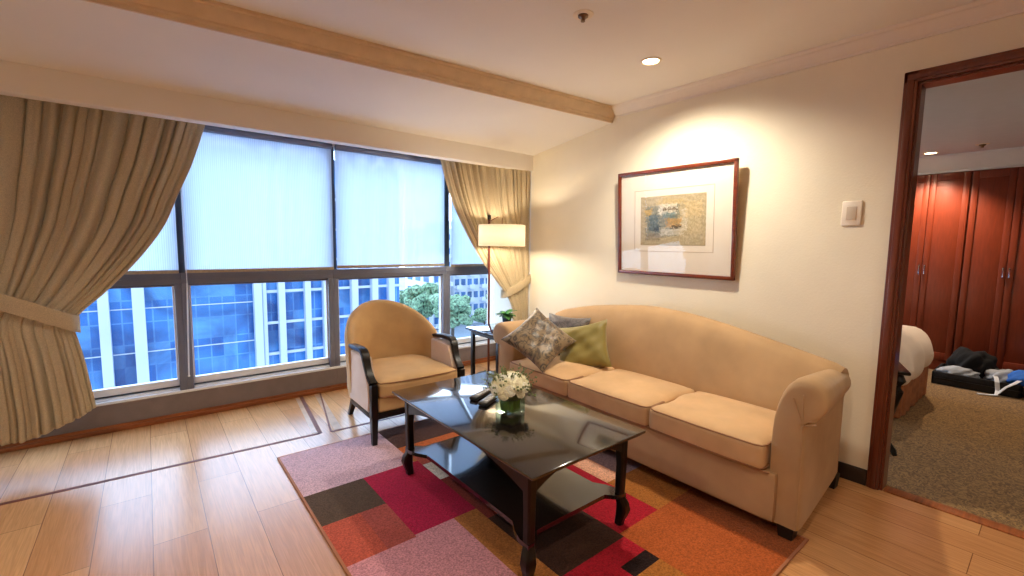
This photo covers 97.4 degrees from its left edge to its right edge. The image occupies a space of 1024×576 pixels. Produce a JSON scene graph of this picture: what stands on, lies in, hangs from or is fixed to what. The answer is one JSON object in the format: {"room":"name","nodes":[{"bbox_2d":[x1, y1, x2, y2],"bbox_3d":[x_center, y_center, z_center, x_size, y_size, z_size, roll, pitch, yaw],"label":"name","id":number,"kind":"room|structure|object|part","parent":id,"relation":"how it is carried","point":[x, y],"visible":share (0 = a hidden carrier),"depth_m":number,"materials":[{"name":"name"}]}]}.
{"room":"living room","nodes":[
{"label":"living room","id":0,"kind":"room"},
{"bbox_2d":[30,343,495,439],"bbox_3d":[-2.034,0.832,3.600,4.775,0.190,0.034,-4,7,-39],"label":"wall","id":1,"kind":"structure","parent":0,"point":[106,415],"depth_m":3.38,"materials":[{"name":"beige paint"}]},
{"bbox_2d":[0,355,495,453],"bbox_3d":[-2.017,0.906,3.585,4.775,0.046,0.030,-4,7,-39],"label":"baseboard","id":2,"kind":"structure","parent":1,"relation":"attached to","point":[48,440],"depth_m":3.21,"materials":[{"name":"brown wood"}]},
{"bbox_2d":[0,0,610,155],"bbox_3d":[-1.339,-1.360,2.579,4.795,0.430,0.989,-4,7,-39],"label":"ceiling","id":3,"kind":"structure","parent":0,"point":[73,36],"depth_m":2.57,"materials":[{"name":"paint"}]},
{"bbox_2d":[208,125,433,158],"bbox_3d":[-2.051,-1.419,3.440,4.775,0.500,0.220,-4,7,-39],"label":"wall","id":4,"kind":"structure","parent":0,"point":[333,145],"depth_m":3.74,"materials":[{"name":"paint"}]},
{"bbox_2d":[93,201,186,402],"bbox_3d":[-3.137,-0.161,2.623,1.935,1.915,0.086,-4,7,-39],"label":"window","id":5,"kind":"structure","parent":4,"relation":"in","point":[135,280],"depth_m":3.19,"materials":[{"name":"metal"}]},
{"bbox_3d":[-3.142,0.365,2.670,1.933,0.858,0.076,-4,7,-39],"label":"frame","id":6,"kind":"part","parent":5,"relation":"part of","materials":[{"name":"metal"}]},
{"bbox_2d":[124,203,178,274],"bbox_3d":[-3.087,-0.578,2.533,1.902,1.052,0.050,-4,7,-39],"label":"roller blind","id":7,"kind":"object","parent":5,"relation":"attached to","point":[161,257],"visible":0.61,"depth_m":3.13,"materials":[{"name":"fabric"}]},
{"bbox_2d":[176,191,334,388],"bbox_3d":[-1.976,-0.237,3.562,1.063,1.915,0.086,-4,7,-39],"label":"window","id":8,"kind":"structure","parent":4,"relation":"in","point":[217,278],"depth_m":3.53,"materials":[{"name":"metal"}]},
{"bbox_2d":[180,125,333,272],"bbox_3d":[-1.917,-0.654,3.479,1.038,1.052,0.050,-4,7,-39],"label":"roller blind","id":9,"kind":"object","parent":8,"relation":"attached to","point":[253,201],"visible":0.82,"depth_m":3.46,"materials":[{"name":"fabric"}]},
{"bbox_2d":[181,187,189,376],"bbox_3d":[-2.330,-0.171,3.193,0.031,1.643,0.016,-4,7,-39],"label":"blind cord","id":10,"kind":"object","parent":9,"relation":"hanging from","point":[181,187],"visible":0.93,"depth_m":3.22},
{"bbox_3d":[-1.980,0.290,3.609,1.059,0.858,0.076,-4,7,-39],"label":"frame","id":11,"kind":"part","parent":8,"relation":"part of","materials":[{"name":"metal"}]},
{"bbox_2d":[331,146,446,365],"bbox_3d":[-1.126,-0.292,4.249,1.134,1.915,0.086,-4,7,-39],"label":"window","id":12,"kind":"structure","parent":4,"relation":"in","point":[441,271],"depth_m":4.13,"materials":[{"name":"metal"}]},
{"bbox_2d":[334,144,443,267],"bbox_3d":[-1.080,-0.714,4.154,1.061,1.042,0.050,-4,7,-39],"label":"roller blind","id":13,"kind":"object","parent":12,"relation":"attached to","point":[390,206],"visible":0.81,"depth_m":4.12,"materials":[{"name":"fabric"}]},
{"bbox_3d":[-1.130,0.234,4.296,1.130,0.858,0.076,-4,7,-39],"label":"frame","id":14,"kind":"part","parent":12,"relation":"part of","materials":[{"name":"metal"}]},
{"bbox_2d":[446,184,493,346],"bbox_3d":[-0.434,-0.337,4.808,0.655,1.915,0.086,-4,7,-39],"label":"window","id":15,"kind":"structure","parent":4,"relation":"in","point":[464,270],"depth_m":4.67,"materials":[{"name":"metal"}]},
{"bbox_2d":[451,200,484,266],"bbox_3d":[-0.376,-0.755,4.724,0.587,1.052,0.050,-4,7,-39],"label":"roller blind","id":16,"kind":"object","parent":15,"relation":"attached to","point":[463,253],"visible":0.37,"depth_m":4.65,"materials":[{"name":"fabric"}]},
{"bbox_3d":[-0.437,0.189,4.856,0.653,0.858,0.076,-4,7,-39],"label":"frame","id":17,"kind":"part","parent":15,"relation":"part of","materials":[{"name":"metal"}]},
{"bbox_2d":[0,360,1023,575],"bbox_3d":[1.623,1.154,2.387,9.200,0.124,6.950,-4,7,-39],"label":"floor","id":18,"kind":"structure","parent":0,"point":[240,513],"depth_m":2.27,"materials":[{"name":"brown wood"}]},
{"bbox_2d":[0,397,321,505],"bbox_3d":[-2.542,1.019,2.599,2.712,0.005,0.859,-4,7,-39],"label":"trim","id":19,"kind":"structure","parent":18,"relation":"on","point":[309,412],"depth_m":2.62,"materials":[{"name":"brown wood"}]},
{"bbox_2d":[295,394,341,432],"bbox_3d":[-1.503,0.950,3.453,0.198,0.005,0.856,-3,7,-32],"label":"trim","id":20,"kind":"structure","parent":18,"relation":"on","point":[331,417],"depth_m":3.38,"materials":[{"name":"brown wood"}]},
{"bbox_2d":[319,393,404,431],"bbox_3d":[-0.707,0.905,4.027,2.034,0.005,0.943,-4,7,-39],"label":"trim","id":21,"kind":"structure","parent":18,"relation":"on","point":[319,393],"depth_m":3.29,"materials":[{"name":"brown wood"}]},
{"bbox_2d":[465,323,498,374],"bbox_3d":[-0.063,0.631,4.073,0.550,0.550,0.475,-4,7,-39],"label":"end table","id":22,"kind":"object","parent":18,"relation":"on","point":[486,331],"visible":0.21,"depth_m":4.03,"materials":[{"name":"paint"}]},
{"bbox_3d":[-0.354,0.642,4.077,0.032,0.520,0.032,-4,7,-39],"label":"leg","id":23,"kind":"part","parent":22,"relation":"part of","materials":[{"name":"black wood"}]},
{"bbox_3d":[-0.117,0.674,3.787,0.032,0.520,0.032,-4,7,-39],"label":"leg","id":24,"kind":"part","parent":22,"relation":"part of","materials":[{"name":"black wood"}]},
{"bbox_2d":[496,309,516,321],"bbox_3d":[-0.043,0.274,4.160,0.174,0.143,0.199,-4,7,-39],"label":"potted plant","id":25,"kind":"object","parent":22,"relation":"on","point":[507,315],"visible":0.96,"depth_m":4.14,"materials":[{"name":"green plant"}]},
{"bbox_3d":[-0.048,0.303,4.163,0.096,0.085,0.096,-4,7,-39],"label":"pot","id":26,"kind":"part","parent":25,"relation":"part of","materials":[{"name":"white ceramic"}]},
{"bbox_2d":[476,215,524,373],"bbox_3d":[-0.166,0.108,4.161,0.421,1.572,0.637,-4,7,-39],"label":"floor lamp","id":27,"kind":"object","parent":18,"relation":"on","point":[489,234],"visible":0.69,"depth_m":3.85,"materials":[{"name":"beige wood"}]},
{"bbox_3d":[-0.090,-0.468,4.019,0.418,0.187,0.418,-4,7,-39],"label":"lamp shade","id":28,"kind":"part","parent":27,"relation":"part of","materials":[{"name":"fabric"}]},
{"bbox_2d":[277,418,808,575],"bbox_3d":[-0.042,1.071,2.348,1.685,0.010,2.260,-4,7,-39],"label":"area rug","id":29,"kind":"object","parent":18,"relation":"on","point":[376,518],"visible":0.59,"depth_m":2.07,"materials":[{"name":"multicoloured carpet"}]},
{"bbox_2d":[344,299,464,445],"bbox_3d":[-0.841,0.546,3.313,0.724,0.847,0.802,-4,7,-38],"label":"armchair","id":30,"kind":"object","parent":29,"relation":"on","point":[390,346],"visible":0.8,"depth_m":3.27,"materials":[{"name":"fabric"}]},
{"bbox_3d":[-1.196,0.859,3.386,0.055,0.200,0.097,-4,7,-38],"label":"leg","id":31,"kind":"part","parent":30,"relation":"part of","materials":[{"name":"black wood"}]},
{"bbox_3d":[-1.003,0.802,3.012,0.028,0.041,0.350,-4,7,-38],"label":"rail","id":32,"kind":"part","parent":30,"relation":"part of","materials":[{"name":"black wood"}]},
{"bbox_3d":[-0.996,0.606,3.003,0.061,0.353,0.359,-4,7,-38],"label":"panel","id":33,"kind":"part","parent":30,"relation":"part of","materials":[{"name":"fabric"}]},
{"bbox_3d":[-1.007,0.493,2.988,0.064,0.219,0.438,-4,7,-38],"label":"arm rail","id":34,"kind":"part","parent":30,"relation":"part of","materials":[{"name":"black wood"}]},
{"bbox_3d":[-0.877,0.806,2.855,0.044,0.394,0.044,-4,7,-38],"label":"leg","id":35,"kind":"part","parent":30,"relation":"part of","materials":[{"name":"black wood"}]},
{"bbox_3d":[-0.805,0.712,3.280,0.600,0.100,0.610,-4,7,-38],"label":"seat","id":36,"kind":"part","parent":30,"relation":"part of","materials":[{"name":"fabric"}]},
{"bbox_3d":[-0.824,0.775,3.310,0.670,0.041,0.685,-4,7,-38],"label":"seat rail","id":37,"kind":"part","parent":30,"relation":"part of","materials":[{"name":"black wood"}]},
{"bbox_3d":[-0.960,0.422,3.456,0.724,0.632,0.411,-4,7,-38],"label":"backrest","id":38,"kind":"part","parent":30,"relation":"part of","materials":[{"name":"fabric"}]},
{"bbox_2d":[372,354,456,397],"bbox_3d":[-0.789,0.603,3.251,0.584,0.134,0.616,-4,7,-38],"label":"seat cushion","id":39,"kind":"object","parent":30,"relation":"on","point":[401,371],"depth_m":3.09,"materials":[{"name":"fabric"}]},
{"bbox_3d":[-0.499,0.575,3.391,0.061,0.353,0.359,-4,7,-38],"label":"panel","id":40,"kind":"part","parent":30,"relation":"part of","materials":[{"name":"fabric"}]},
{"bbox_3d":[-0.490,0.461,3.390,0.064,0.219,0.438,-4,7,-38],"label":"arm rail","id":41,"kind":"part","parent":30,"relation":"part of","materials":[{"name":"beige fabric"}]},
{"bbox_3d":[-0.369,0.775,3.251,0.044,0.394,0.044,-4,7,-38],"label":"leg","id":42,"kind":"part","parent":30,"relation":"part of","materials":[{"name":"black wood"}]},
{"bbox_2d":[392,371,645,575],"bbox_3d":[-0.037,0.836,2.276,0.678,0.468,1.178,-4,7,-39],"label":"coffee table","id":43,"kind":"object","parent":29,"relation":"on","point":[516,465],"visible":0.91,"depth_m":2.06,"materials":[{"name":"paint"}]},
{"bbox_3d":[-0.580,0.819,2.504,0.063,0.443,0.063,-4,7,-39],"label":"leg","id":44,"kind":"part","parent":43,"relation":"part of","materials":[{"name":"black wood"}]},
{"bbox_2d":[469,388,490,400],"bbox_3d":[-0.161,0.572,2.436,0.046,0.023,0.190,4,6,29],"label":"remote control","id":45,"kind":"object","parent":43,"relation":"on","point":[482,393],"visible":0.86,"depth_m":2.40,"materials":[{"name":"plastic"}]},
{"bbox_2d":[478,394,497,406],"bbox_3d":[-0.121,0.582,2.340,0.052,0.023,0.150,3,6,23],"label":"remote control","id":46,"kind":"object","parent":43,"relation":"on","point":[489,399],"visible":0.84,"depth_m":2.30,"materials":[{"name":"plastic"}]},
{"bbox_2d":[500,400,519,417],"bbox_3d":[-0.009,0.560,2.196,0.104,0.098,0.104,-4,8,-43],"label":"glass vase","id":47,"kind":"object","parent":43,"relation":"on","point":[506,406],"visible":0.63,"depth_m":2.16,"materials":[{"name":"green glass"}]},
{"bbox_2d":[481,363,536,400],"bbox_3d":[-0.011,0.459,2.190,0.250,0.186,0.266,-5,8,-44],"label":"flower bouquet","id":48,"kind":"object","parent":47,"relation":"in","point":[508,385],"visible":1,"depth_m":2.13,"materials":[{"name":"white plant"}]},
{"bbox_2d":[405,436,625,550],"bbox_3d":[-0.035,0.929,2.297,0.600,0.020,1.047,-4,7,-39],"label":"shelf","id":49,"kind":"object","parent":43,"relation":"attached to","point":[566,493],"depth_m":2.11,"materials":[{"name":"paint"}]},
{"bbox_3d":[-0.035,0.627,2.255,0.654,0.020,1.154,-4,7,-39],"label":"moulding","id":50,"kind":"part","parent":43,"relation":"part of","materials":[{"name":"black wood"}]},
{"bbox_3d":[0.065,0.905,1.713,0.063,0.443,0.063,-4,7,-39],"label":"leg","id":51,"kind":"part","parent":43,"relation":"part of","materials":[{"name":"black wood"}]},
{"bbox_3d":[0.512,0.876,2.075,0.063,0.443,0.063,-4,7,-39],"label":"leg","id":52,"kind":"part","parent":43,"relation":"part of","materials":[{"name":"black wood"}]},
{"bbox_2d":[493,305,850,541],"bbox_3d":[0.840,0.588,2.980,0.844,0.873,2.314,-4,7,-39],"label":"sofa","id":53,"kind":"object","parent":18,"relation":"on","point":[749,421],"visible":0.89,"depth_m":2.46,"materials":[{"name":"beige fabric"}]},
{"bbox_3d":[0.234,0.565,3.769,0.783,0.609,0.280,-3,7,-35],"label":"armrest","id":54,"kind":"part","parent":53,"relation":"part of","materials":[{"name":"beige fabric"}]},
{"bbox_2d":[501,308,575,372],"bbox_3d":[0.202,0.361,3.243,0.462,0.390,0.333,-4,7,-39],"label":"throw pillow","id":55,"kind":"object","parent":53,"relation":"on","point":[537,338],"visible":1,"depth_m":3.19,"materials":[{"name":"beige fabric"}]},
{"bbox_2d":[510,355,613,395],"bbox_3d":[0.363,0.604,3.327,0.534,0.152,0.608,-4,7,-39],"label":"seat cushion","id":56,"kind":"object","parent":53,"relation":"on","point":[555,379],"depth_m":3.12,"materials":[{"name":"beige fabric"}]},
{"bbox_2d":[549,313,590,354],"bbox_3d":[0.418,0.393,3.540,0.368,0.350,0.189,4,6,30],"label":"throw pillow","id":57,"kind":"object","parent":53,"relation":"on","point":[559,321],"visible":0.29,"depth_m":3.52,"materials":[{"name":"grey fabric"}]},
{"bbox_2d":[560,319,611,366],"bbox_3d":[0.524,0.423,3.308,0.457,0.396,0.207,3,6,22],"label":"throw pillow","id":58,"kind":"object","parent":53,"relation":"on","point":[590,348],"visible":0.87,"depth_m":3.24,"materials":[{"name":"yellow fabric"}]},
{"bbox_2d":[568,369,694,425],"bbox_3d":[0.746,0.655,2.857,0.534,0.152,0.614,-4,7,-39],"label":"seat cushion","id":59,"kind":"object","parent":53,"relation":"on","point":[628,395],"depth_m":2.74,"materials":[{"name":"beige fabric"}]},
{"bbox_3d":[1.039,0.536,3.133,0.337,0.793,2.078,-4,7,-39],"label":"backrest","id":60,"kind":"part","parent":53,"relation":"part of","materials":[{"name":"beige fabric"}]},
{"bbox_2d":[649,391,775,467],"bbox_3d":[1.129,0.706,2.388,0.534,0.151,0.601,-4,7,-39],"label":"seat cushion","id":61,"kind":"object","parent":53,"relation":"on","point":[734,426],"depth_m":2.27,"materials":[{"name":"beige fabric"}]},
{"bbox_3d":[1.238,1.083,2.020,0.070,0.064,0.070,-4,7,-39],"label":"leg","id":62,"kind":"part","parent":53,"relation":"part of","materials":[{"name":"black wood"}]},
{"bbox_3d":[1.508,0.702,2.202,0.778,0.677,0.206,-4,8,-43],"label":"armrest","id":63,"kind":"part","parent":53,"relation":"part of","materials":[{"name":"beige fabric"}]},
{"bbox_3d":[1.751,1.051,2.474,0.070,0.075,0.070,-4,7,-39],"label":"leg","id":64,"kind":"part","parent":53,"relation":"part of","materials":[{"name":"black wood"}]},
{"bbox_2d":[890,362,910,455],"bbox_3d":[2.252,0.753,3.146,0.700,0.553,0.480,4,6,31],"label":"side table","id":65,"kind":"object","parent":18,"relation":"on","point":[902,371],"visible":0.12,"depth_m":2.80,"materials":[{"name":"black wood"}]},
{"bbox_3d":[2.411,0.794,2.834,0.083,0.535,0.083,4,6,31],"label":"leg","id":66,"kind":"part","parent":65,"relation":"part of","materials":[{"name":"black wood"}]},
{"bbox_2d":[893,325,933,417],"bbox_3d":[2.640,0.574,4.532,1.203,0.630,2.288,-4,7,-39],"label":"bed","id":67,"kind":"object","parent":18,"relation":"on","point":[916,349],"visible":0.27,"depth_m":3.57,"materials":[{"name":"white fabric"}]},
{"bbox_2d":[899,325,933,385],"bbox_3d":[2.641,0.490,4.524,1.203,0.462,2.288,-4,7,-39],"label":"duvet","id":68,"kind":"object","parent":67,"relation":"on","point":[916,349],"depth_m":3.57,"materials":[{"name":"white fabric"}]},
{"bbox_2d":[903,171,972,368],"bbox_3d":[4.690,-0.188,5.089,0.606,2.106,0.622,-4,7,-39],"label":"wardrobe","id":69,"kind":"object","parent":18,"relation":"on","point":[942,200],"visible":0.49,"depth_m":4.82,"materials":[{"name":"brown wood"}]},
{"bbox_3d":[4.392,-0.241,5.040,0.032,1.980,0.304,-4,7,-39],"label":"door","id":70,"kind":"part","parent":69,"relation":"part of","materials":[{"name":"brown wood"}]},
{"bbox_2d":[883,486,1023,538],"bbox_3d":[2.392,1.139,2.009,0.077,0.007,1.140,-4,7,-39],"label":"trim","id":71,"kind":"structure","parent":18,"relation":"on","point":[956,512],"depth_m":2.23,"materials":[{"name":"brown wood"}]},
{"bbox_2d":[931,363,1023,398],"bbox_3d":[4.640,0.900,4.139,0.527,0.119,1.080,-4,7,-39],"label":"suitcase","id":72,"kind":"object","parent":18,"relation":"on","point":[965,382],"visible":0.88,"depth_m":4.18,"materials":[{"name":"fabric"}]},
{"bbox_2d":[936,365,979,377],"bbox_3d":[4.295,0.801,4.338,0.166,0.099,0.318,-4,7,-39],"label":"folded clothes","id":73,"kind":"object","parent":72,"relation":"in","point":[957,370],"visible":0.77,"depth_m":4.29,"materials":[{"name":"grey fabric"}]},
{"bbox_2d":[946,347,999,378],"bbox_3d":[4.491,0.731,4.386,0.358,0.280,0.334,2,6,8],"label":"folded clothes","id":74,"kind":"object","parent":72,"relation":"in","point":[978,361],"visible":0.54,"depth_m":4.28,"materials":[{"name":"black fabric"}]},
{"bbox_2d":[983,369,1012,382],"bbox_3d":[4.547,0.811,4.154,0.253,0.138,0.269,-4,7,-39],"label":"folded clothes","id":75,"kind":"object","parent":72,"relation":"in","point":[1002,374],"visible":0.51,"depth_m":4.13,"materials":[{"name":"grey fabric"}]},
{"bbox_2d":[977,376,1021,395],"bbox_3d":[4.369,0.882,4.024,0.281,0.164,0.202,-1,6,-21],"label":"strap","id":76,"kind":"object","parent":72,"relation":"attached to","point":[996,379],"visible":1,"depth_m":4.03,"materials":[{"name":"white fabric"}]},
{"bbox_2d":[1006,370,1023,386],"bbox_3d":[4.635,0.807,3.990,0.280,0.151,0.347,-4,7,-39],"label":"folded clothes","id":77,"kind":"object","parent":72,"relation":"in","point":[1013,376],"visible":0.78,"depth_m":4.02,"materials":[{"name":"blue fabric"}]},
{"bbox_2d":[953,167,1023,370],"bbox_3d":[5.083,-0.136,4.607,0.606,2.106,0.622,-4,7,-39],"label":"wardrobe","id":78,"kind":"object","parent":18,"relation":"on","point":[990,315],"visible":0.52,"depth_m":4.49,"materials":[{"name":"brown wood"}]},
{"bbox_3d":[4.979,-0.163,4.320,0.032,1.980,0.304,-4,7,-39],"label":"door","id":79,"kind":"part","parent":78,"relation":"part of","materials":[{"name":"brown wood"}]},
{"bbox_2d":[214,0,978,105],"bbox_3d":[0.426,-1.213,0.287,4.945,0.150,5.612,-4,7,-39],"label":"ceiling","id":80,"kind":"structure","parent":0,"point":[540,43],"depth_m":2.33,"materials":[{"name":"paint"}]},
{"bbox_2d":[573,9,593,22],"bbox_3d":[0.344,-1.308,2.177,0.100,0.033,0.100,-4,7,-39],"label":"sprinkler","id":81,"kind":"object","parent":80,"relation":"attached to","point":[583,14],"visible":1,"depth_m":2.16,"materials":[{"name":"metal"}]},
{"bbox_2d":[640,57,661,65],"bbox_3d":[0.837,-1.366,2.709,0.128,0.008,0.128,-4,7,-39],"label":"recessed light","id":82,"kind":"object","parent":80,"relation":"in","point":[649,61],"visible":1,"depth_m":2.71,"materials":[{"name":"white"}]},
{"bbox_2d":[643,59,658,63],"bbox_3d":[0.837,-1.366,2.709,0.094,0.002,0.094,-4,7,-39],"label":"diffuser","id":83,"kind":"object","parent":82,"relation":"attached to","point":[645,61],"depth_m":2.71,"materials":[{"name":"white plastic"}]},
{"bbox_2d":[487,13,1023,476],"bbox_3d":[1.892,-0.212,2.541,0.100,2.620,6.778,-4,7,-39],"label":"wall","id":84,"kind":"structure","parent":0,"point":[808,142],"depth_m":2.74,"materials":[{"name":"paint"}]},
{"bbox_2d":[0,60,532,170],"bbox_3d":[-1.665,-1.282,2.989,4.795,0.475,0.100,-4,7,-39],"label":"curtain pelmet","id":85,"kind":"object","parent":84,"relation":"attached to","point":[19,80],"depth_m":2.83,"materials":[{"name":"paint"}]},
{"bbox_2d":[96,341,495,406],"bbox_3d":[-2.054,0.726,3.616,4.775,0.020,0.106,-4,7,-39],"label":"window sill","id":86,"kind":"structure","parent":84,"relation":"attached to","point":[491,342],"depth_m":3.43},
{"bbox_2d":[82,0,614,122],"bbox_3d":[-1.142,-1.303,2.324,4.798,0.110,0.092,-3,7,-34],"label":"trim beam moulding","id":87,"kind":"structure","parent":84,"relation":"attached to","point":[212,15],"depth_m":2.47,"materials":[{"name":"paint"}]},
{"bbox_2d":[618,157,739,280],"bbox_3d":[1.159,-0.478,3.272,0.069,0.790,0.940,-4,7,-39],"label":"framed picture","id":88,"kind":"object","parent":84,"relation":"attached to","point":[681,220],"visible":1,"depth_m":3.21,"materials":[{"name":"brown wood"}]},
{"bbox_2d":[641,192,706,245],"bbox_3d":[1.160,-0.492,3.271,0.001,0.362,0.524,-8,10,-38],"label":"art print","id":89,"kind":"object","parent":88,"relation":"attached to","point":[680,219],"depth_m":3.25},
{"bbox_2d":[612,0,1023,117],"bbox_3d":[2.393,-1.210,1.693,0.084,0.075,5.006,-4,7,-39],"label":"crown molding","id":90,"kind":"structure","parent":84,"relation":"attached to","point":[981,11],"depth_m":2.43,"materials":[{"name":"paint"}]},
{"bbox_2d":[841,201,862,225],"bbox_3d":[1.865,-0.410,2.468,0.014,0.132,0.090,-4,7,-39],"label":"light switch","id":91,"kind":"object","parent":84,"relation":"attached to","point":[851,210],"visible":1,"depth_m":2.46,"materials":[{"name":"plastic"}]},
{"bbox_2d":[837,461,866,485],"bbox_3d":[0.888,0.905,3.783,0.015,0.088,3.383,-4,7,-39],"label":"baseboard","id":92,"kind":"structure","parent":84,"relation":"attached to","point":[858,475],"depth_m":2.52,"materials":[{"name":"black wood"}]},
{"bbox_2d":[866,47,1023,490],"bbox_3d":[2.403,0.055,1.912,0.122,2.184,1.270,-4,7,-39],"label":"door frame","id":93,"kind":"structure","parent":84,"relation":"in","point":[900,229],"depth_m":2.31,"materials":[{"name":"brown wood"}]},
{"bbox_2d":[919,70,1023,156],"bbox_3d":[3.371,-1.381,4.021,4.175,0.100,6.200,-4,7,-39],"label":"ceiling","id":94,"kind":"structure","parent":0,"point":[957,117],"depth_m":3.29,"materials":[{"name":"white paint"}]},
{"bbox_2d":[922,152,938,154],"bbox_3d":[4.253,-1.370,4.567,0.128,0.008,0.128,-4,7,-39],"label":"recessed light","id":95,"kind":"object","parent":94,"relation":"in","point":[926,153],"visible":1,"depth_m":4.58,"materials":[{"name":"white"}]},
{"bbox_2d":[918,146,1023,174],"bbox_3d":[4.555,-1.331,5.057,0.640,0.170,6.100,-4,7,-39],"label":"wall","id":96,"kind":"structure","parent":94,"relation":"attached to","point":[1006,157],"depth_m":4.53,"materials":[{"name":"white paint"}]},
{"bbox_2d":[975,143,989,147],"bbox_3d":[4.354,-1.316,4.160,0.100,0.033,0.100,-4,7,-39],"label":"sprinkler","id":97,"kind":"object","parent":94,"relation":"attached to","point":[981,145],"visible":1,"depth_m":4.15,"materials":[{"name":"metal"}]},
{"bbox_3d":[-1.905,-1.361,3.279,4.795,0.380,0.664,-4,7,-39],"label":"ceiling","id":98,"kind":"structure","parent":0,"visible":0},
{"bbox_2d":[0,95,204,445],"bbox_3d":[-2.752,-0.098,2.518,1.794,1.990,0.260,-4,7,-39],"label":"curtain","id":99,"kind":"object","parent":98,"relation":"hanging from","point":[85,192],"visible":0.96,"depth_m":2.60,"materials":[{"name":"fabric"}]},
{"bbox_2d":[440,159,530,320],"bbox_3d":[-0.250,-0.214,4.368,0.961,2.050,0.113,-2,6,-27],"label":"curtain","id":100,"kind":"object","parent":98,"relation":"hanging from","point":[476,192],"visible":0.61,"depth_m":4.35,"materials":[{"name":"fabric"}]},
{"label":"outside","id":101,"kind":"structure","parent":0,"visible":0},
{"bbox_2d":[399,278,486,337],"bbox_3d":[-56.909,2.887,166.256,280.000,1.000,312.000,-4,7,-39],"label":"ground","id":102,"kind":"structure","parent":101,"point":[460,331],"depth_m":102.30,"materials":[{"name":"concrete"}]},
{"bbox_2d":[76,160,400,389],"bbox_3d":[-23.213,3.681,29.027,28.000,25.000,14.550,-4,7,-39],"label":"office tower","id":103,"kind":"structure","parent":102,"relation":"on","point":[127,335],"depth_m":25.50,"materials":[{"name":"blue glass"}]},
{"bbox_2d":[399,290,404,303],"bbox_3d":[-23.397,4.884,100.468,6.861,8.761,6.917,-4,7,-40],"label":"street tree","id":104,"kind":"object","parent":102,"relation":"on","point":[401,292],"visible":0.22,"depth_m":97.13,"materials":[{"name":"green plant"}]},
{"bbox_2d":[404,282,438,317],"bbox_3d":[-18.033,4.609,90.627,8.227,11.380,7.837,1,6,7],"label":"street tree","id":105,"kind":"object","parent":102,"relation":"on","point":[416,297],"visible":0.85,"depth_m":88.08,"materials":[{"name":"green plant"}]},
{"bbox_2d":[405,229,452,328],"bbox_3d":[-19.823,-2.528,105.980,5.300,22.500,15.700,-4,7,-39],"label":"apartment block","id":106,"kind":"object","parent":102,"relation":"on","point":[409,281],"visible":0.12,"depth_m":101.44,"materials":[{"name":"white concrete"}]},
{"bbox_2d":[428,293,472,335],"bbox_3d":[-11.533,5.794,85.649,8.532,10.161,8.127,2,6,9],"label":"street tree","id":107,"kind":"object","parent":102,"relation":"on","point":[460,308],"visible":0.64,"depth_m":82.62,"materials":[{"name":"green plant"}]},
{"bbox_2d":[449,221,486,324],"bbox_3d":[-12.911,-4.223,114.018,13.300,24.500,15.700,-4,7,-39],"label":"apartment block","id":108,"kind":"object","parent":102,"relation":"on","point":[473,286],"visible":0.15,"depth_m":108.63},
{"bbox_2d":[471,308,486,324],"bbox_3d":[-5.618,7.060,93.541,5.740,6.250,5.694,-2,6,-30],"label":"street tree","id":109,"kind":"object","parent":102,"relation":"on","point":[480,314],"visible":0.62,"depth_m":91.26,"materials":[{"name":"green plant"}]}
]}

